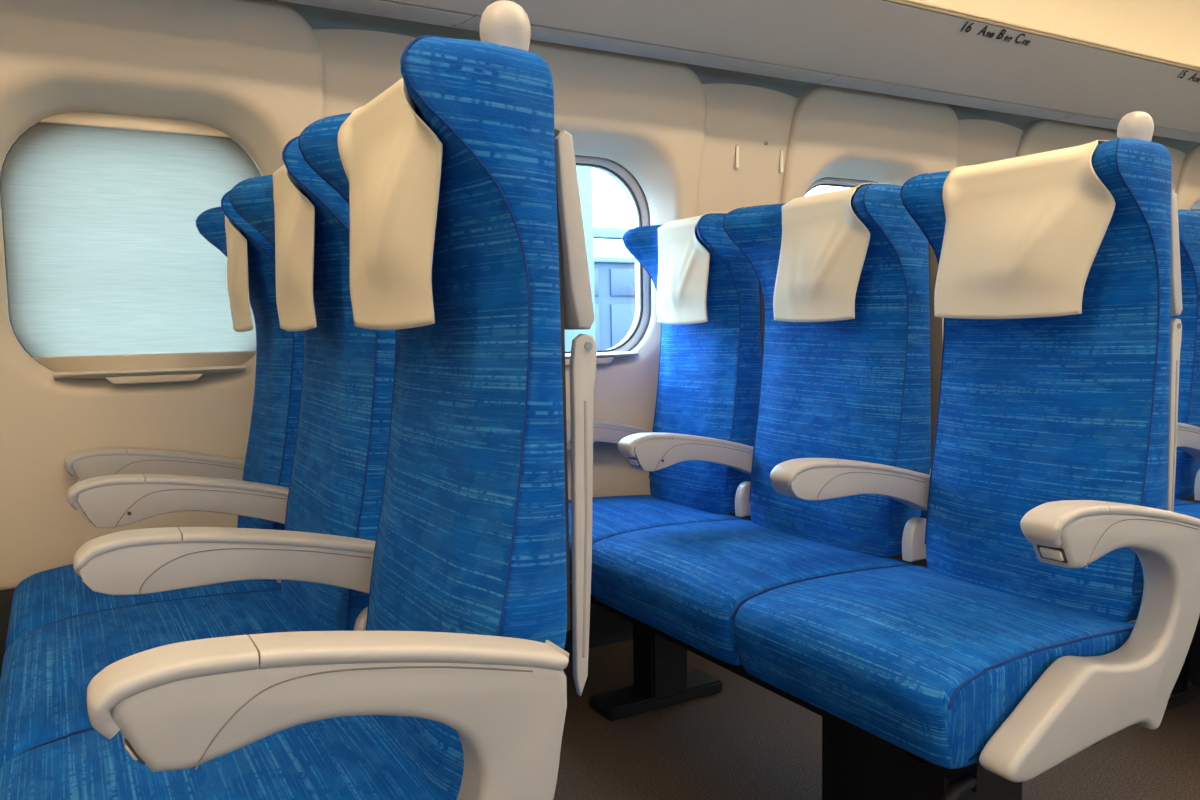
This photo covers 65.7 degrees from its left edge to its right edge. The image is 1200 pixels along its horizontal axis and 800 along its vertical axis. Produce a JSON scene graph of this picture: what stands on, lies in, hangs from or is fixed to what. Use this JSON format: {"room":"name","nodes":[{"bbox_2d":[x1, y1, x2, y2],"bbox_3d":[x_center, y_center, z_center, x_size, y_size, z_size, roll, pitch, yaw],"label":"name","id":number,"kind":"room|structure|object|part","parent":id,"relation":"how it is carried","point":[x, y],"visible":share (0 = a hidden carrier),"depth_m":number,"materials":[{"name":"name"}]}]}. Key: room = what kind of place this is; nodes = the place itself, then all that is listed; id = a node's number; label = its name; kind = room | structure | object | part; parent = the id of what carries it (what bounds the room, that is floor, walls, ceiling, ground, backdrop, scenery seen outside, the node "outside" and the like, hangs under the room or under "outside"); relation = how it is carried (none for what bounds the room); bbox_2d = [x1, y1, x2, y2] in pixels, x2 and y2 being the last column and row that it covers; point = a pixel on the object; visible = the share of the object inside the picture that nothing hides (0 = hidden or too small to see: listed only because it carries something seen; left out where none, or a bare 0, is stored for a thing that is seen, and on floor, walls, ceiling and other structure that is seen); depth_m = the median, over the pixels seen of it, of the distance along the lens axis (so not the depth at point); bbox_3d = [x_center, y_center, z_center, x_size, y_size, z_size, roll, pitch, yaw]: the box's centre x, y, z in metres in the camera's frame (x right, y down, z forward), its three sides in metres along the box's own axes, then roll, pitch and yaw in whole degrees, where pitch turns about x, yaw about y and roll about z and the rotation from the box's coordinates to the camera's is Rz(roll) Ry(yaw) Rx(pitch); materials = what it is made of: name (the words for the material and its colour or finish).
{"room":"train carriage","nodes":[
{"label":"train carriage","id":0,"kind":"room"},
{"bbox_2d":[313,29,1184,334],"bbox_3d":[1.029,-0.158,3.100,8.300,1.555,0.112,-4,5,-30],"label":"wall","id":1,"kind":"structure","parent":0,"point":[360,65],"depth_m":2.64,"materials":[{"name":"beige plastic"}]},
{"bbox_2d":[0,122,260,383],"bbox_3d":[-0.970,-0.324,1.987,0.532,0.571,0.122,-4,5,-30],"label":"window","id":2,"kind":"structure","parent":1,"relation":"in","point":[132,376],"depth_m":1.94,"materials":[{"name":"beige plastic"}]},
{"bbox_3d":[-0.988,-0.327,2.017,0.532,0.569,0.052,-4,5,-30],"label":"frame","id":3,"kind":"part","parent":2,"relation":"part of","materials":[{"name":"beige plastic"}]},
{"bbox_2d":[1,112,260,371],"bbox_3d":[-0.969,-0.328,1.984,0.506,0.542,0.009,-4,5,-30],"label":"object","id":4,"kind":"structure","parent":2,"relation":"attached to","point":[110,266],"depth_m":1.96,"materials":[{"name":"white fabric"}]},
{"bbox_3d":[-0.952,-0.054,1.985,0.370,0.025,0.069,-4,5,-30],"label":"sill","id":5,"kind":"part","parent":2,"relation":"part of","materials":[{"name":"beige plastic"}]},
{"bbox_3d":[-0.946,-0.045,1.976,0.190,0.016,0.032,-4,5,-30],"label":"sill pull","id":6,"kind":"part","parent":2,"relation":"part of","materials":[{"name":"beige plastic"}]},
{"bbox_2d":[0,0,324,590],"bbox_3d":[-0.943,-0.230,1.950,0.730,1.207,0.207,-4,5,-30],"label":"wall panel","id":7,"kind":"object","parent":1,"relation":"attached to","point":[250,71],"depth_m":1.90,"materials":[{"name":"beige plastic"}]},
{"bbox_2d":[0,494,1199,677],"bbox_3d":[1.014,0.426,3.191,8.300,0.378,0.060,-4,5,-30],"label":"baseboard","id":8,"kind":"structure","parent":1,"relation":"attached to","point":[606,627],"depth_m":2.57,"materials":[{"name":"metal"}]},
{"bbox_2d":[565,155,650,364],"bbox_3d":[-0.074,-0.383,2.510,0.532,0.571,0.122,-4,5,-30],"label":"window","id":9,"kind":"structure","parent":1,"relation":"in","point":[635,196],"depth_m":2.63,"materials":[{"name":"white plastic"}]},
{"bbox_3d":[-0.050,-0.104,2.500,0.190,0.016,0.032,-4,5,-30],"label":"sill pull","id":10,"kind":"part","parent":9,"relation":"part of","materials":[{"name":"beige plastic"}]},
{"bbox_3d":[-0.056,-0.113,2.509,0.370,0.025,0.069,-4,5,-30],"label":"sill","id":11,"kind":"part","parent":9,"relation":"part of","materials":[{"name":"beige plastic"}]},
{"bbox_2d":[528,40,706,499],"bbox_3d":[-0.046,-0.289,2.474,0.730,1.207,0.207,-4,5,-30],"label":"wall panel","id":12,"kind":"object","parent":1,"relation":"attached to","point":[644,115],"depth_m":2.51,"materials":[{"name":"beige plastic"}]},
{"bbox_2d":[734,146,738,168],"bbox_3d":[0.388,-0.696,2.658,0.012,0.070,0.019,-4,5,-30],"label":"coat hook","id":13,"kind":"object","parent":1,"relation":"attached to","point":[736,162],"visible":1,"depth_m":2.65,"materials":[{"name":"beige plastic"}]},
{"bbox_2d":[276,0,1199,151],"bbox_3d":[1.009,-0.974,3.042,8.300,0.128,0.096,-4,5,-30],"label":"trim","id":14,"kind":"structure","parent":1,"relation":"attached to","point":[316,17],"depth_m":2.67,"materials":[{"name":"grey plastic"}]},
{"bbox_2d":[778,149,782,172],"bbox_3d":[0.530,-0.705,2.741,0.012,0.070,0.019,-4,5,-30],"label":"coat hook","id":15,"kind":"object","parent":1,"relation":"attached to","point":[780,167],"visible":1,"depth_m":2.73,"materials":[{"name":"beige plastic"}]},
{"bbox_2d":[805,177,877,194],"bbox_3d":[0.823,-0.442,3.034,0.532,0.571,0.122,-4,5,-30],"label":"window","id":16,"kind":"structure","parent":1,"relation":"in","point":[827,181],"depth_m":3.00,"materials":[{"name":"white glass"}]},
{"bbox_3d":[0.805,-0.445,3.064,0.532,0.569,0.052,-4,5,-30],"label":"frame","id":17,"kind":"part","parent":16,"relation":"part of","materials":[{"name":"grey plastic"}]},
{"bbox_2d":[780,85,959,203],"bbox_3d":[0.850,-0.348,2.997,0.730,1.207,0.207,-4,5,-30],"label":"wall panel","id":18,"kind":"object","parent":1,"relation":"attached to","point":[835,132],"depth_m":2.87,"materials":[{"name":"beige plastic"}]},
{"bbox_2d":[1016,119,1117,156],"bbox_3d":[1.747,-0.406,3.521,0.730,1.207,0.207,-4,5,-30],"label":"trim","id":19,"kind":"structure","parent":1,"relation":"attached to","point":[1044,135],"depth_m":3.30,"materials":[{"name":"beige plastic"}]},
{"bbox_2d":[1175,144,1199,209],"bbox_3d":[2.643,-0.465,4.045,0.730,1.207,0.207,-4,5,-30],"label":"trim","id":20,"kind":"structure","parent":1,"relation":"attached to","point":[1187,190],"depth_m":3.79,"materials":[{"name":"beige plastic"}]},
{"bbox_2d":[553,619,1199,799],"bbox_3d":[1.813,0.738,1.858,8.300,0.060,3.400,-4,5,-30],"label":"floor","id":21,"kind":"structure","parent":0,"point":[745,740],"depth_m":1.91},
{"bbox_2d":[570,587,1098,799],"bbox_3d":[0.289,0.585,1.881,0.368,0.297,1.339,-4,5,-30],"label":"seat base","id":22,"kind":"object","parent":21,"relation":"on","point":[857,764],"visible":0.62,"depth_m":1.63,"materials":[{"name":"metal"}]},
{"bbox_2d":[566,214,763,593],"bbox_3d":[0.106,-0.023,2.309,0.619,0.848,0.482,-4,5,-30],"label":"seat","id":23,"kind":"object","parent":22,"relation":"on","point":[697,455],"visible":0.61,"depth_m":2.27,"materials":[{"name":"blue fabric"}]},
{"bbox_3d":[0.002,0.107,2.505,0.360,0.112,0.054,-4,5,-30],"label":"armrest","id":24,"kind":"part","parent":23,"relation":"part of","materials":[{"name":"grey plastic"}]},
{"bbox_2d":[568,495,743,593],"bbox_3d":[0.056,0.332,2.289,0.472,0.145,0.398,-4,5,-30],"label":"seat cushion","id":25,"kind":"object","parent":23,"relation":"on","point":[611,515],"depth_m":2.23,"materials":[{"name":"blue fabric"}]},
{"bbox_3d":[0.217,0.132,2.139,0.360,0.112,0.054,-4,5,-30],"label":"armrest","id":26,"kind":"part","parent":23,"relation":"part of","materials":[{"name":"grey plastic"}]},
{"bbox_2d":[656,212,726,324],"bbox_3d":[0.249,-0.326,2.341,0.171,0.267,0.242,-5,6,-30],"label":"headrest cover","id":27,"kind":"object","parent":23,"relation":"attached to","point":[683,261],"visible":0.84,"depth_m":2.30,"materials":[{"name":"beige fabric"}]},
{"bbox_3d":[0.236,-0.094,2.382,0.180,0.722,0.348,-5,6,-30],"label":"backrest","id":28,"kind":"part","parent":23,"relation":"part of","materials":[{"name":"blue fabric"}]},
{"bbox_2d":[591,183,942,664],"bbox_3d":[0.350,0.006,1.895,0.619,0.848,0.534,-4,5,-30],"label":"seat","id":29,"kind":"object","parent":22,"relation":"on","point":[844,440],"visible":0.88,"depth_m":1.84,"materials":[{"name":"blue fabric"}]},
{"bbox_2d":[591,520,911,664],"bbox_3d":[0.286,0.359,1.898,0.472,0.145,0.508,-4,5,-30],"label":"seat cushion","id":30,"kind":"object","parent":29,"relation":"on","point":[688,582],"depth_m":1.79,"materials":[{"name":"blue fabric"}]},
{"bbox_3d":[0.473,-0.066,1.980,0.180,0.722,0.432,-5,6,-30],"label":"backrest","id":31,"kind":"part","parent":29,"relation":"part of","materials":[{"name":"blue fabric"}]},
{"bbox_2d":[773,183,885,321],"bbox_3d":[0.490,-0.297,1.927,0.175,0.267,0.290,-5,6,-30],"label":"headrest cover","id":32,"kind":"object","parent":29,"relation":"attached to","point":[824,244],"visible":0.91,"depth_m":1.89,"materials":[{"name":"beige fabric"}]},
{"bbox_3d":[0.471,0.164,1.700,0.368,0.116,0.054,-4,5,-30],"label":"armrest","id":33,"kind":"part","parent":29,"relation":"part of","materials":[{"name":"grey plastic"}]},
{"bbox_2d":[735,111,1199,781],"bbox_3d":[0.574,0.016,1.454,0.559,0.897,0.502,-4,5,-30],"label":"seat","id":34,"kind":"object","parent":22,"relation":"on","point":[1052,525],"visible":0.98,"depth_m":1.41,"materials":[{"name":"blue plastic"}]},
{"bbox_2d":[735,565,1134,768],"bbox_3d":[0.527,0.388,1.488,0.472,0.145,0.440,-4,5,-30],"label":"seat cushion","id":35,"kind":"object","parent":34,"relation":"on","point":[931,662],"depth_m":1.36,"materials":[{"name":"blue fabric"}]},
{"bbox_2d":[934,140,1115,318],"bbox_3d":[0.708,-0.269,1.530,0.143,0.267,0.333,-5,6,-30],"label":"headrest cover","id":36,"kind":"object","parent":34,"relation":"attached to","point":[1023,235],"visible":0.99,"depth_m":1.49,"materials":[{"name":"beige fabric"}]},
{"bbox_3d":[0.709,-0.035,1.549,0.150,0.722,0.400,-5,6,-30],"label":"backrest","id":37,"kind":"part","parent":34,"relation":"part of","materials":[{"name":"blue fabric"}]},
{"bbox_3d":[0.693,0.309,1.285,0.452,0.336,0.054,-4,5,-30],"label":"armrest","id":38,"kind":"part","parent":34,"relation":"part of","materials":[{"name":"grey plastic"}]},
{"bbox_3d":[0.807,-0.397,1.402,0.048,0.072,0.048,-5,6,-30],"label":"grab handle","id":39,"kind":"part","parent":34,"relation":"part of","materials":[{"name":"grey plastic"}]},
{"bbox_3d":[0.889,0.053,1.448,0.026,0.360,0.010,-4,5,-30],"label":"tray arm","id":40,"kind":"part","parent":34,"relation":"part of","materials":[{"name":"grey plastic"}]},
{"bbox_2d":[1165,615,1199,710],"bbox_3d":[1.185,0.527,2.405,0.368,0.297,1.339,-4,5,-30],"label":"seat base","id":41,"kind":"object","parent":21,"relation":"on","point":[1186,688],"visible":0.08,"depth_m":2.10,"materials":[{"name":"metal"}]},
{"bbox_2d":[921,209,1199,518],"bbox_3d":[1.246,-0.053,2.419,0.619,0.848,0.534,-4,5,-30],"label":"seat","id":42,"kind":"object","parent":41,"relation":"on","point":[1187,474],"visible":0.16,"depth_m":2.33,"materials":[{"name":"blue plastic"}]},
{"bbox_2d":[921,499,1199,518],"bbox_3d":[1.183,0.301,2.422,0.472,0.145,0.508,-4,5,-30],"label":"seat cushion","id":43,"kind":"object","parent":42,"relation":"on","point":[1177,502],"depth_m":2.31,"materials":[{"name":"blue fabric"}]},
{"bbox_3d":[1.369,-0.124,2.503,0.180,0.722,0.432,-5,6,-30],"label":"backrest","id":44,"kind":"part","parent":42,"relation":"part of","materials":[{"name":"blue fabric"}]},
{"bbox_3d":[1.368,0.106,2.224,0.368,0.116,0.054,-4,5,-30],"label":"armrest","id":45,"kind":"part","parent":42,"relation":"part of","materials":[{"name":"grey plastic"}]},
{"bbox_2d":[1173,504,1199,518],"bbox_3d":[1.470,-0.042,1.978,0.559,0.897,0.502,-4,5,-30],"label":"seat","id":46,"kind":"object","parent":41,"relation":"on","point":[1193,510],"visible":0.13,"depth_m":2.14,"materials":[{"name":"blue fabric"}]},
{"bbox_3d":[-0.608,0.644,1.357,0.368,0.297,1.339,-4,5,-30],"label":"seat base","id":47,"kind":"object","parent":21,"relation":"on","visible":0},
{"bbox_2d":[5,190,303,649],"bbox_3d":[-0.793,0.036,1.784,0.612,0.848,0.482,-4,5,-30],"label":"seat","id":48,"kind":"object","parent":47,"relation":"on","point":[116,487],"visible":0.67,"depth_m":1.72,"materials":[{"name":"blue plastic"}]},
{"bbox_2d":[5,564,280,649],"bbox_3d":[-0.841,0.391,1.765,0.472,0.145,0.398,-4,5,-30],"label":"seat cushion","id":49,"kind":"object","parent":48,"relation":"on","point":[45,597],"depth_m":1.61,"materials":[{"name":"blue fabric"}]},
{"bbox_3d":[-0.910,0.158,1.971,0.360,0.112,0.054,-4,5,-30],"label":"armrest","id":50,"kind":"part","parent":48,"relation":"part of","materials":[{"name":"grey plastic"}]},
{"bbox_3d":[-0.695,0.184,1.605,0.360,0.112,0.054,-4,5,-30],"label":"armrest","id":51,"kind":"part","parent":48,"relation":"part of","materials":[{"name":"grey plastic"}]},
{"bbox_2d":[225,215,252,331],"bbox_3d":[-0.650,-0.267,1.815,0.171,0.267,0.242,-4,5,-30],"label":"headrest cover","id":52,"kind":"object","parent":48,"relation":"attached to","point":[237,254],"visible":0.63,"depth_m":1.75,"materials":[{"name":"beige fabric"}]},
{"bbox_3d":[-0.668,-0.035,1.853,0.180,0.722,0.348,-4,5,-30],"label":"backrest","id":53,"kind":"part","parent":48,"relation":"part of","materials":[{"name":"blue fabric"}]},
{"bbox_2d":[0,136,395,768],"bbox_3d":[-0.549,0.065,1.370,0.612,0.848,0.534,-4,5,-30],"label":"seat","id":54,"kind":"object","parent":47,"relation":"on","point":[322,557],"visible":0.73,"depth_m":1.29,"materials":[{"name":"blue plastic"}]},
{"bbox_2d":[0,590,299,768],"bbox_3d":[-0.610,0.418,1.374,0.472,0.145,0.508,-4,5,-30],"label":"seat cushion","id":55,"kind":"object","parent":54,"relation":"on","point":[47,672],"depth_m":1.35,"materials":[{"name":"blue fabric"}]},
{"bbox_3d":[-0.441,0.216,1.167,0.368,0.116,0.054,-4,5,-30],"label":"armrest","id":56,"kind":"part","parent":54,"relation":"part of","materials":[{"name":"grey plastic"}]},
{"bbox_2d":[273,165,316,330],"bbox_3d":[-0.409,-0.238,1.402,0.175,0.267,0.290,-4,5,-30],"label":"headrest cover","id":57,"kind":"object","parent":54,"relation":"attached to","point":[294,213],"visible":0.67,"depth_m":1.34,"materials":[{"name":"beige fabric"}]},
{"bbox_3d":[-0.432,-0.006,1.451,0.180,0.722,0.432,-4,5,-30],"label":"backrest","id":58,"kind":"part","parent":54,"relation":"part of","materials":[{"name":"blue fabric"}]},
{"bbox_2d":[0,0,596,799],"bbox_3d":[-0.326,0.074,0.928,0.552,0.893,0.502,-4,5,-30],"label":"seat","id":59,"kind":"object","parent":47,"relation":"on","point":[454,686],"visible":0.9,"depth_m":0.88,"materials":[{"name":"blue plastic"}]},
{"bbox_2d":[0,715,449,799],"bbox_3d":[-0.369,0.447,0.965,0.472,0.145,0.440,-4,5,-30],"label":"seat cushion","id":60,"kind":"object","parent":59,"relation":"on","point":[366,757],"depth_m":0.95,"materials":[{"name":"blue fabric"}]},
{"bbox_3d":[-0.233,0.357,0.743,0.452,0.336,0.054,-4,5,-30],"label":"armrest","id":61,"kind":"part","parent":59,"relation":"part of","materials":[{"name":"grey plastic"}]},
{"bbox_2d":[338,78,442,329],"bbox_3d":[-0.191,-0.210,1.004,0.143,0.267,0.333,-4,5,-30],"label":"headrest cover","id":62,"kind":"object","parent":59,"relation":"attached to","point":[391,159],"visible":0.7,"depth_m":0.95,"materials":[{"name":"beige fabric"}]},
{"bbox_3d":[-0.196,0.024,1.021,0.150,0.722,0.400,-4,5,-30],"label":"backrest","id":63,"kind":"part","parent":59,"relation":"part of","materials":[{"name":"blue fabric"}]},
{"bbox_3d":[-0.089,-0.338,0.878,0.048,0.072,0.048,-4,5,-30],"label":"grab handle","id":64,"kind":"part","parent":59,"relation":"part of","materials":[{"name":"grey plastic"}]},
{"bbox_3d":[-0.015,0.115,0.920,0.030,0.360,0.010,-4,5,-30],"label":"tray arm","id":65,"kind":"part","parent":59,"relation":"part of","materials":[{"name":"grey plastic"}]},
{"bbox_2d":[916,0,1199,65],"bbox_3d":[1.779,-1.178,1.702,8.300,0.585,3.156,-4,5,-30],"label":"ceiling","id":66,"kind":"structure","parent":0,"point":[1168,29],"depth_m":3.46,"materials":[{"name":"beige plastic"}]},
{"bbox_2d":[278,0,1199,142],"bbox_3d":[1.120,-0.975,2.852,8.300,0.170,0.523,-4,5,-30],"label":"luggage rack","id":67,"kind":"object","parent":66,"relation":"attached to","point":[914,49],"visible":1,"depth_m":2.43,"materials":[{"name":"white plastic"}]},
{"bbox_3d":[1.246,-1.041,2.631,8.300,0.008,0.023,-4,5,-30],"label":"rack rail","id":68,"kind":"part","parent":67,"relation":"part of","materials":[{"name":"beige plastic"}]},
{"label":"outside","id":69,"kind":"structure","parent":0,"visible":0},
{"bbox_3d":[-7.385,-0.332,32.466,100.000,0.100,58.100,-4,5,-30],"label":"ground","id":70,"kind":"structure","parent":69,"visible":0},
{"bbox_2d":[565,166,631,351],"bbox_3d":[1.249,-1.412,9.631,8.000,5.400,0.200,-4,5,-30],"label":"frame","id":71,"kind":"object","parent":70,"relation":"on","point":[584,174],"visible":0.02,"depth_m":8.72,"materials":[{"name":"white metal"}]},
{"bbox_3d":[-0.204,-1.317,8.782,0.230,5.400,0.200,-4,5,-30],"label":"post","id":72,"kind":"part","parent":71,"relation":"part of","materials":[{"name":"white metal"}]},
{"bbox_2d":[594,256,634,349],"bbox_3d":[1.349,-1.321,21.381,28.400,3.330,6.300,-4,5,-30],"label":"station building","id":73,"kind":"structure","parent":70,"relation":"on","point":[614,277],"depth_m":17.12,"materials":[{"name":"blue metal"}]}
]}

